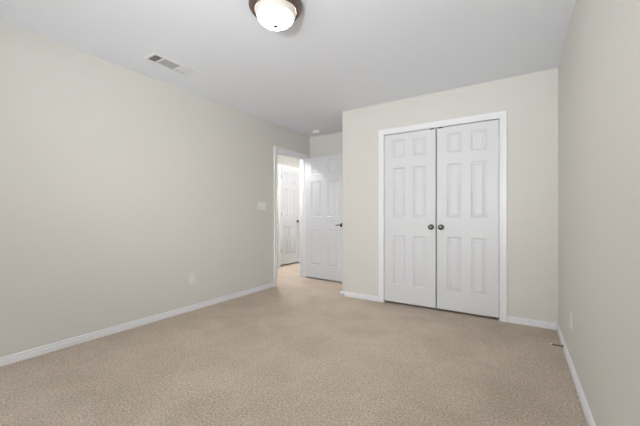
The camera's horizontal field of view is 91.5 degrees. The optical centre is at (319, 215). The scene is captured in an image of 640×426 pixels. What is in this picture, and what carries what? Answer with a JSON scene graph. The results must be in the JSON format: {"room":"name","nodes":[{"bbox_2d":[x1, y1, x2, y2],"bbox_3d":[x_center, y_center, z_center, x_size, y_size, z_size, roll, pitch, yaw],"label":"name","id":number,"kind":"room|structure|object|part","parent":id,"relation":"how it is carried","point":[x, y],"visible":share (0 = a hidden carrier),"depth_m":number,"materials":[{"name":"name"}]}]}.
{"room":"empty bedroom","nodes":[
{"label":"empty bedroom","id":0,"kind":"room"},
{"bbox_2d":[0,21,309,356],"bbox_3d":[-1.634,-0.153,3.295,0.120,2.440,9.400,0,0,33],"label":"wall","id":1,"kind":"structure","parent":0,"point":[119,185],"depth_m":2.80,"materials":[{"name":"white paint"}]},
{"bbox_2d":[0,282,273,366],"bbox_3d":[-2.395,1.035,1.975,0.015,0.062,6.356,0,0,33],"label":"baseboard","id":2,"kind":"structure","parent":1,"relation":"attached to","point":[16,357],"depth_m":2.80,"materials":[{"name":"white paint"}]},
{"bbox_2d":[189,273,194,284],"bbox_3d":[-1.435,0.712,3.488,0.008,0.116,0.071,0,0,33],"label":"wall outlet","id":3,"kind":"object","parent":1,"relation":"attached to","point":[191,276],"visible":1,"depth_m":3.49,"materials":[{"name":"white plastic"}]},
{"bbox_2d":[258,202,265,209],"bbox_3d":[-0.821,-0.133,4.442,0.018,0.116,0.163,0,0,33],"label":"light switch","id":4,"kind":"object","parent":1,"relation":"attached to","point":[261,205],"visible":1,"depth_m":4.43,"materials":[{"name":"white plastic"}]},
{"bbox_2d":[274,146,308,286],"bbox_3d":[-0.500,0.016,5.074,0.157,2.102,0.900,0,0,33],"label":"door frame","id":5,"kind":"structure","parent":1,"relation":"attached to","point":[277,150],"depth_m":5.37,"materials":[{"name":"white paint"}]},
{"bbox_2d":[306,154,341,281],"bbox_3d":[0.078,0.039,5.096,0.808,2.004,0.144,0,0,37],"label":"door","id":6,"kind":"structure","parent":1,"relation":"in","point":[324,173],"depth_m":5.08,"materials":[{"name":"white paint"}]},
{"bbox_2d":[0,0,575,136],"bbox_3d":[-0.953,-1.423,2.849,5.531,0.100,9.620,0,0,33],"label":"ceiling","id":7,"kind":"structure","parent":0,"point":[338,56],"depth_m":2.50,"materials":[{"name":"white paint"}]},
{"bbox_2d":[144,53,194,74],"bbox_3d":[-1.359,-1.445,2.840,0.168,0.159,0.399,0,0,33],"label":"ceiling vent","id":8,"kind":"object","parent":7,"relation":"in","point":[156,58],"visible":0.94,"depth_m":2.83,"materials":[{"name":"white metal"}]},
{"bbox_2d":[249,0,301,30],"bbox_3d":[-0.287,-1.287,2.015,0.342,0.170,0.342,0,0,33],"label":"ceiling light","id":9,"kind":"object","parent":7,"relation":"attached to","point":[277,15],"visible":1,"depth_m":1.95,"materials":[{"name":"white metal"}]},
{"bbox_2d":[312,130,320,133],"bbox_3d":[-0.056,-1.352,5.093,0.140,0.040,0.140,0,0,33],"label":"smoke detector","id":10,"kind":"object","parent":7,"relation":"attached to","point":[313,131],"visible":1,"depth_m":5.04,"materials":[{"name":"white plastic"}]},
{"bbox_2d":[277,154,299,264],"bbox_3d":[-1.338,-0.153,5.715,0.120,2.440,5.000,0,0,33],"label":"wall","id":11,"kind":"structure","parent":0,"point":[281,159],"depth_m":6.37,"materials":[{"name":"white paint"}]},
{"bbox_2d":[279,164,299,266],"bbox_3d":[-0.680,0.009,6.730,0.138,2.117,0.764,0,0,33],"label":"door frame","id":12,"kind":"structure","parent":11,"relation":"attached to","point":[280,165],"depth_m":6.40,"materials":[{"name":"white paint"}]},
{"bbox_2d":[281,168,298,264],"bbox_3d":[-0.633,0.026,6.696,0.089,2.014,0.634,0,0,33],"label":"door","id":13,"kind":"structure","parent":11,"relation":"in","point":[289,178],"depth_m":6.68,"materials":[{"name":"white paint"}]},
{"bbox_2d":[0,262,587,425],"bbox_3d":[-0.953,1.117,2.849,5.531,0.100,9.620,0,0,33],"label":"floor","id":14,"kind":"structure","parent":0,"point":[297,351],"depth_m":2.14,"materials":[{"name":"beige carpet"}]},
{"bbox_2d":[310,130,436,291],"bbox_3d":[1.336,-0.153,4.568,3.520,2.440,0.120,0,0,33],"label":"wall","id":15,"kind":"structure","parent":0,"point":[327,144],"depth_m":5.25,"materials":[{"name":"white paint"}]},
{"bbox_2d":[342,68,557,325],"bbox_3d":[1.488,-0.153,3.882,2.286,2.440,0.874,0,0,33],"label":"wall","id":16,"kind":"structure","parent":0,"point":[530,101],"depth_m":3.10,"materials":[{"name":"white paint"}]},
{"bbox_2d":[384,128,435,307],"bbox_3d":[1.032,0.032,3.642,0.608,2.018,0.099,0,0,33],"label":"door","id":17,"kind":"structure","parent":16,"relation":"in","point":[410,157],"depth_m":3.64,"materials":[{"name":"white paint"}]},
{"bbox_3d":[1.238,0.133,3.490,0.063,0.063,0.064,0,0,33],"label":"knob","id":18,"kind":"part","parent":17,"relation":"part of","materials":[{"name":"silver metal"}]},
{"bbox_2d":[379,110,506,321],"bbox_3d":[1.327,0.010,3.526,1.356,2.114,0.138,0,0,33],"label":"door frame","id":19,"kind":"structure","parent":16,"relation":"attached to","point":[501,115],"depth_m":3.20,"materials":[{"name":"white paint"}]},
{"bbox_2d":[340,291,555,329],"bbox_3d":[1.467,1.035,3.877,2.286,0.062,0.874,0,0,33],"label":"baseboard","id":20,"kind":"structure","parent":16,"relation":"attached to","point":[517,320],"depth_m":3.06,"materials":[{"name":"white paint"}]},
{"bbox_2d":[437,119,499,317],"bbox_3d":[1.556,0.032,3.308,0.612,2.018,0.099,0,0,33],"label":"door","id":21,"kind":"structure","parent":16,"relation":"in","point":[468,215],"depth_m":3.32,"materials":[{"name":"white paint"}]},
{"bbox_2d":[558,0,639,425],"bbox_3d":[0.772,-0.153,0.522,0.120,2.440,7.310,0,0,33],"label":"wall","id":22,"kind":"structure","parent":0,"point":[599,67],"depth_m":1.35,"materials":[{"name":"white paint"}]},
{"bbox_2d":[570,311,572,329],"bbox_3d":[1.740,0.727,2.158,0.008,0.116,0.071,0,0,33],"label":"wall outlet","id":23,"kind":"object","parent":22,"relation":"attached to","point":[571,313],"visible":1,"depth_m":2.13,"materials":[{"name":"white plastic"}]},
{"bbox_2d":[556,323,595,425],"bbox_3d":[0.481,1.035,0.189,0.015,0.062,6.436,0,0,33],"label":"baseboard","id":24,"kind":"structure","parent":22,"relation":"attached to","point":[587,413],"depth_m":1.90,"materials":[{"name":"white paint"}]}
]}

